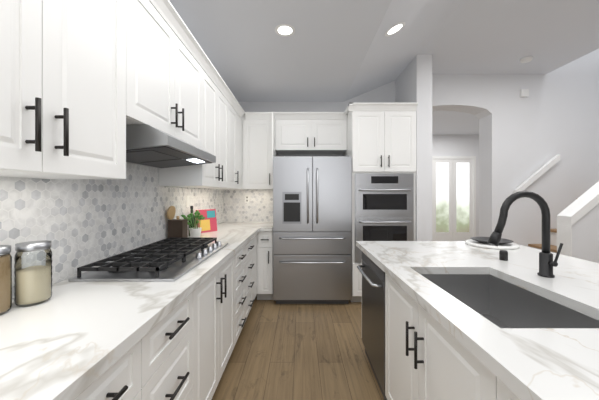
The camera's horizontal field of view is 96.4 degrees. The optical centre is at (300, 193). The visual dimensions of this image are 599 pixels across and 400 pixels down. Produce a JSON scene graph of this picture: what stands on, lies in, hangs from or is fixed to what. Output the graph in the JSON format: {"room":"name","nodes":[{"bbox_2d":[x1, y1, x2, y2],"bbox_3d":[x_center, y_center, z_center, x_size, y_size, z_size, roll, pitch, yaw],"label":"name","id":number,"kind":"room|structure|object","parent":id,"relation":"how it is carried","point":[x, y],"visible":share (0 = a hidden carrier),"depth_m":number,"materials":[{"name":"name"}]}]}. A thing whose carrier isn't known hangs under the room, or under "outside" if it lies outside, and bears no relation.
{"room":"kitchen","nodes":[
{"label":"kitchen","id":0,"kind":"room"},
{"bbox_2d":[126,125,215,167],"bbox_3d":[-0.886,-0.273,1.716,0.446,0.146,0.763,0,0,0],"label":"range hood","id":1,"kind":"object","parent":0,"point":[149,146],"visible":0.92,"depth_m":1.48,"materials":[{"name":"silver metal"}]},
{"bbox_2d":[212,295,383,399],"bbox_3d":[2.590,1.370,2.600,8.020,0.100,10.400,0,0,0],"label":"floor","id":2,"kind":"structure","parent":0,"point":[298,351],"depth_m":2.16,"materials":[{"name":"brown wood"}]},
{"bbox_2d":[75,334,146,399],"bbox_3d":[-0.817,0.884,0.678,0.582,0.872,0.416,0,0,0],"label":"base cabinet","id":3,"kind":"object","parent":2,"relation":"on","point":[126,379],"depth_m":0.81,"materials":[{"name":"white wood"}]},
{"bbox_2d":[147,283,202,399],"bbox_3d":[-0.817,0.884,1.127,0.582,0.872,0.482,0,0,0],"label":"base cabinet","id":4,"kind":"object","parent":2,"relation":"on","point":[182,350],"depth_m":1.15,"materials":[{"name":"white wood"}]},
{"bbox_2d":[0,222,272,399],"bbox_3d":[-0.729,0.426,1.760,0.780,0.040,4.259,0,0,0],"label":"countertop","id":5,"kind":"structure","parent":4,"relation":"on","point":[70,340],"depth_m":0.83,"materials":[{"name":"stone"}]},
{"bbox_2d":[0,245,11,315],"bbox_3d":[-1.046,0.292,0.900,0.104,0.225,0.104,0,0,0],"label":"jar","id":6,"kind":"object","parent":5,"relation":"on","point":[5,280],"visible":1,"depth_m":0.91,"materials":[{"name":"clear glass"}]},
{"bbox_2d":[14,240,52,306],"bbox_3d":[-1.000,0.293,1.005,0.102,0.223,0.102,0,0,0],"label":"jar","id":7,"kind":"object","parent":5,"relation":"on","point":[32,285],"visible":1,"depth_m":0.98,"materials":[{"name":"clear glass"}]},
{"bbox_2d":[68,237,227,281],"bbox_3d":[-0.830,0.376,1.700,0.490,0.058,0.920,0,0,0],"label":"cooktop","id":8,"kind":"object","parent":5,"relation":"in","point":[171,259],"visible":1,"depth_m":1.44,"materials":[{"name":"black metal"}]},
{"bbox_2d":[167,206,187,237],"bbox_3d":[-1.032,0.251,2.239,0.123,0.308,0.123,0,0,0],"label":"block","id":9,"kind":"object","parent":5,"relation":"on","point":[177,227],"visible":0.92,"depth_m":2.20,"materials":[{"name":"brown wood"}]},
{"bbox_2d":[188,206,194,235],"bbox_3d":[-1.060,0.260,2.610,0.062,0.290,0.062,0,0,0],"label":"oil bottle","id":10,"kind":"object","parent":5,"relation":"on","point":[191,211],"visible":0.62,"depth_m":2.59,"materials":[{"name":"green"}]},
{"bbox_2d":[181,210,204,236],"bbox_3d":[-0.959,0.278,2.418,0.200,0.254,0.212,0,0,0],"label":"herb plant","id":11,"kind":"object","parent":5,"relation":"on","point":[195,231],"visible":0.96,"depth_m":2.39,"materials":[{"name":"green plant"}]},
{"bbox_2d":[196,209,216,232],"bbox_3d":[-1.003,0.284,2.866,0.052,0.241,0.238,0,0,33],"label":"cookbook","id":12,"kind":"object","parent":5,"relation":"on","point":[208,223],"visible":0.85,"depth_m":2.87,"materials":[{"name":"red"}]},
{"bbox_2d":[203,254,234,399],"bbox_3d":[-0.817,0.884,1.720,0.582,0.872,0.820,0,0,0],"label":"base cabinet","id":13,"kind":"object","parent":2,"relation":"on","point":[219,289],"depth_m":1.70,"materials":[{"name":"white wood"}]},
{"bbox_2d":[235,243,246,343],"bbox_3d":[-0.817,0.884,2.311,0.582,0.872,0.480,0,0,0],"label":"base cabinet","id":14,"kind":"object","parent":2,"relation":"on","point":[241,255],"depth_m":2.35,"materials":[{"name":"white wood"}]},
{"bbox_2d":[247,236,254,316],"bbox_3d":[-0.817,0.884,2.750,0.582,0.872,0.399,0,0,0],"label":"base cabinet","id":15,"kind":"object","parent":2,"relation":"on","point":[250,244],"depth_m":2.81,"materials":[{"name":"white wood"}]},
{"bbox_2d":[255,231,262,299],"bbox_3d":[-0.788,0.884,3.103,0.640,0.872,0.307,0,0,0],"label":"base cabinet","id":16,"kind":"object","parent":2,"relation":"on","point":[259,236],"depth_m":3.25,"materials":[{"name":"white wood"}]},
{"bbox_2d":[263,231,272,299],"bbox_3d":[-0.442,0.884,3.568,0.207,0.872,0.636,0,0,0],"label":"base cabinet","id":17,"kind":"object","parent":2,"relation":"on","point":[267,235],"depth_m":3.25,"materials":[{"name":"white wood"}]},
{"bbox_2d":[273,156,351,303],"bbox_3d":[0.140,0.430,3.477,0.930,1.780,0.766,0,0,0],"label":"fridge","id":18,"kind":"object","parent":2,"relation":"on","point":[312,230],"visible":1,"depth_m":3.16,"materials":[{"name":"silver metal"}]},
{"bbox_2d":[357,252,380,389],"bbox_3d":[0.952,0.884,1.925,0.896,0.872,0.729,0,0,0],"label":"dishwasher","id":19,"kind":"object","parent":2,"relation":"on","point":[371,273],"depth_m":1.89,"materials":[{"name":"black metal"}]},
{"bbox_2d":[343,103,417,301],"bbox_3d":[0.973,0.125,3.493,0.805,2.390,0.789,0,0,0],"label":"tall cabinet","id":20,"kind":"object","parent":2,"relation":"on","point":[381,144],"visible":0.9,"depth_m":3.18,"materials":[{"name":"white wood"}]},
{"bbox_2d":[381,269,468,399],"bbox_3d":[0.952,0.884,1.131,0.896,0.872,0.980,0,0,0],"label":"base cabinet","id":21,"kind":"object","parent":2,"relation":"on","point":[414,350],"depth_m":1.18,"materials":[{"name":"white wood"}]},
{"bbox_2d":[356,241,598,399],"bbox_3d":[1.114,0.426,1.208,1.272,0.040,2.215,0,0,0],"label":"countertop","id":22,"kind":"structure","parent":21,"relation":"on","point":[542,363],"depth_m":0.97,"materials":[{"name":"stone"}]},
{"bbox_2d":[465,239,519,249],"bbox_3d":[1.507,0.396,2.120,0.350,0.019,0.350,0,0,0],"label":"serving board","id":23,"kind":"object","parent":22,"relation":"on","point":[507,246],"visible":0.62,"depth_m":2.01,"materials":[{"name":"white ceramic"}]},
{"bbox_2d":[471,237,513,243],"bbox_3d":[1.507,0.371,2.120,0.280,0.026,0.280,0,0,0],"label":"plate","id":24,"kind":"object","parent":23,"relation":"on","point":[486,239],"visible":0.56,"depth_m":2.12,"materials":[{"name":"black"}]},
{"bbox_2d":[499,250,507,260],"bbox_3d":[1.250,0.377,1.650,0.044,0.057,0.043,0,0,0],"label":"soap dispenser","id":25,"kind":"object","parent":22,"relation":"on","point":[503,254],"visible":1,"depth_m":1.63,"materials":[{"name":"black"}]},
{"bbox_2d":[421,274,598,327],"bbox_3d":[0.828,0.564,1.150,0.469,0.233,0.704,0,0,0],"label":"sink","id":26,"kind":"object","parent":22,"relation":"in","point":[499,302],"visible":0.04,"depth_m":1.36,"materials":[{"name":"black metal"}]},
{"bbox_2d":[487,191,562,277],"bbox_3d":[1.090,0.194,1.315,0.321,0.422,0.087,0,0,0],"label":"faucet","id":27,"kind":"object","parent":22,"relation":"on","point":[547,263],"visible":1,"depth_m":1.31,"materials":[{"name":"black metal"}]},
{"bbox_2d":[469,352,520,399],"bbox_3d":[0.952,0.884,0.455,0.896,0.872,0.610,0,0,0],"label":"base cabinet","id":28,"kind":"object","parent":2,"relation":"on","point":[483,384],"depth_m":0.74,"materials":[{"name":"white wood"}]},
{"bbox_2d":[528,198,577,252],"bbox_3d":[3.451,0.690,3.221,1.492,1.260,0.972,0,0,0],"label":"stairs","id":29,"kind":"structure","parent":2,"relation":"on","point":[553,240],"depth_m":3.58,"materials":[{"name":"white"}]},
{"bbox_2d":[239,80,395,156],"bbox_3d":[0.222,-0.168,3.990,2.683,2.975,0.200,0,0,0],"label":"wall","id":30,"kind":"structure","parent":0,"point":[385,93],"depth_m":3.89,"materials":[{"name":"paint"}]},
{"bbox_2d":[224,190,272,221],"bbox_3d":[-0.726,0.138,3.886,0.772,0.535,0.008,0,0,0],"label":"backsplash","id":31,"kind":"structure","parent":30,"relation":"attached to","point":[257,208],"depth_m":3.88,"materials":[{"name":"tile"}]},
{"bbox_2d":[245,195,249,202],"bbox_3d":[-0.775,0.072,3.879,0.070,0.115,0.005,0,0,0],"label":"electrical outlet","id":32,"kind":"object","parent":31,"relation":"attached to","point":[247,198],"visible":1,"depth_m":3.88,"materials":[{"name":"white plastic"}]},
{"bbox_2d":[248,112,275,189],"bbox_3d":[-0.562,-0.567,3.714,0.455,1.004,0.346,0,0,0],"label":"upper cabinet","id":33,"kind":"object","parent":30,"relation":"attached to","point":[261,125],"depth_m":3.54,"materials":[{"name":"white wood"}]},
{"bbox_2d":[276,112,346,155],"bbox_3d":[0.139,-0.824,3.714,0.947,0.489,0.346,0,0,0],"label":"upper cabinet","id":34,"kind":"object","parent":30,"relation":"attached to","point":[296,132],"depth_m":3.54,"materials":[{"name":"white wood"}]},
{"bbox_2d":[169,0,598,134],"bbox_3d":[2.590,-1.573,2.600,8.020,0.465,10.400,0,0,0],"label":"ceiling","id":35,"kind":"structure","parent":0,"point":[336,50],"depth_m":2.62,"materials":[{"name":"paint"}]},
{"bbox_2d":[275,24,294,36],"bbox_3d":[-0.127,-1.335,2.190,0.170,0.003,0.170,0,0,0],"label":"recessed light","id":36,"kind":"object","parent":35,"relation":"in","point":[285,30],"visible":1,"depth_m":2.19,"materials":[{"name":"white"}]},
{"bbox_2d":[385,22,405,36],"bbox_3d":[0.809,-1.411,2.297,0.170,0.071,0.170,0,0,0],"label":"recessed light","id":37,"kind":"object","parent":35,"relation":"in","point":[394,29],"visible":1,"depth_m":2.30,"materials":[{"name":"white"}]},
{"bbox_2d":[520,56,532,62],"bbox_3d":[2.755,-1.637,3.270,0.120,0.034,0.118,0,0,0],"label":"smoke detector","id":38,"kind":"object","parent":35,"relation":"attached to","point":[526,59],"visible":1,"depth_m":3.25,"materials":[{"name":"white plastic"}]},
{"bbox_2d":[396,55,431,240],"bbox_3d":[1.470,-0.168,3.535,0.185,2.975,0.710,0,0,0],"label":"wall","id":39,"kind":"structure","parent":0,"point":[414,82],"depth_m":3.18,"materials":[{"name":"paint"}]},
{"bbox_2d":[432,135,478,236],"bbox_3d":[3.889,-0.168,7.600,5.422,2.975,0.200,0,0,0],"label":"wall","id":40,"kind":"structure","parent":0,"point":[455,145],"depth_m":7.49,"materials":[{"name":"paint"}]},
{"bbox_2d":[432,156,475,240],"bbox_3d":[4.260,0.131,7.530,1.276,2.377,0.100,0,0,0],"label":"doors","id":41,"kind":"structure","parent":40,"relation":"in","point":[453,198],"depth_m":7.50,"materials":[{"name":"white wood"}]},
{"bbox_2d":[432,49,598,246],"bbox_3d":[2.881,-1.280,3.845,2.637,5.200,0.270,0,0,0],"label":"wall","id":42,"kind":"structure","parent":0,"point":[545,121],"depth_m":3.71,"materials":[{"name":"paint"}]},
{"bbox_2d":[520,89,528,96],"bbox_3d":[3.080,-1.390,3.692,0.100,0.100,0.033,0,0,0],"label":"sensor","id":43,"kind":"object","parent":42,"relation":"attached to","point":[524,92],"visible":0.93,"depth_m":3.67,"materials":[{"name":"white plastic"}]},
{"bbox_2d":[514,154,559,192],"bbox_3d":[3.217,-0.257,3.667,0.585,0.566,0.083,0,0,0],"label":"handrail","id":44,"kind":"object","parent":42,"relation":"attached to","point":[537,174],"visible":0.93,"depth_m":3.62,"materials":[{"name":"white wood"}]},
{"bbox_2d":[557,181,598,262],"bbox_3d":[3.402,0.119,2.658,1.589,2.402,0.145,0,0,0],"label":"wall","id":45,"kind":"structure","parent":0,"point":[578,228],"depth_m":2.60,"materials":[{"name":"paint"}]},
{"bbox_3d":[-1.220,-0.167,0.745,0.200,2.975,6.690,0,0,0],"label":"wall","id":46,"kind":"structure","parent":0,"visible":0},
{"bbox_2d":[0,0,139,178],"bbox_3d":[-0.941,-0.567,0.842,0.339,1.004,0.804,0,0,0],"label":"upper cabinet","id":47,"kind":"object","parent":46,"relation":"attached to","point":[83,83],"depth_m":0.89,"materials":[{"name":"white wood"}]},
{"bbox_2d":[0,162,223,298],"bbox_3d":[-1.116,0.013,1.395,0.008,0.785,4.990,0,0,0],"label":"backsplash","id":48,"kind":"structure","parent":46,"relation":"attached to","point":[79,222],"depth_m":1.41,"materials":[{"name":"tile"}]},
{"bbox_2d":[186,196,188,206],"bbox_3d":[-1.110,0.072,2.635,0.004,0.115,0.070,0,0,0],"label":"electrical outlet","id":49,"kind":"object","parent":48,"relation":"attached to","point":[187,201],"visible":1,"depth_m":2.63,"materials":[{"name":"white plastic"}]},
{"bbox_2d":[140,0,203,149],"bbox_3d":[-0.941,-0.708,1.643,0.339,0.721,0.915,0,0,0],"label":"upper cabinet","id":50,"kind":"object","parent":46,"relation":"attached to","point":[171,64],"depth_m":1.58,"materials":[{"name":"white wood"}]},
{"bbox_2d":[159,60,231,187],"bbox_3d":[-0.941,-0.567,2.475,0.339,1.004,0.868,0,0,0],"label":"upper cabinet","id":51,"kind":"object","parent":46,"relation":"attached to","point":[217,98],"depth_m":2.37,"materials":[{"name":"white wood"}]},
{"bbox_2d":[208,100,247,189],"bbox_3d":[-0.905,-0.567,3.349,0.410,1.004,0.396,0,0,0],"label":"upper cabinet","id":52,"kind":"object","parent":46,"relation":"attached to","point":[241,118],"depth_m":3.52,"materials":[{"name":"white wood"}]},
{"bbox_2d":[232,100,235,187],"bbox_3d":[-0.941,-0.567,3.000,0.339,1.004,0.418,0,0,0],"label":"upper cabinet","id":53,"kind":"object","parent":46,"relation":"attached to","point":[233,101],"depth_m":3.08,"materials":[{"name":"white wood"}]}
]}

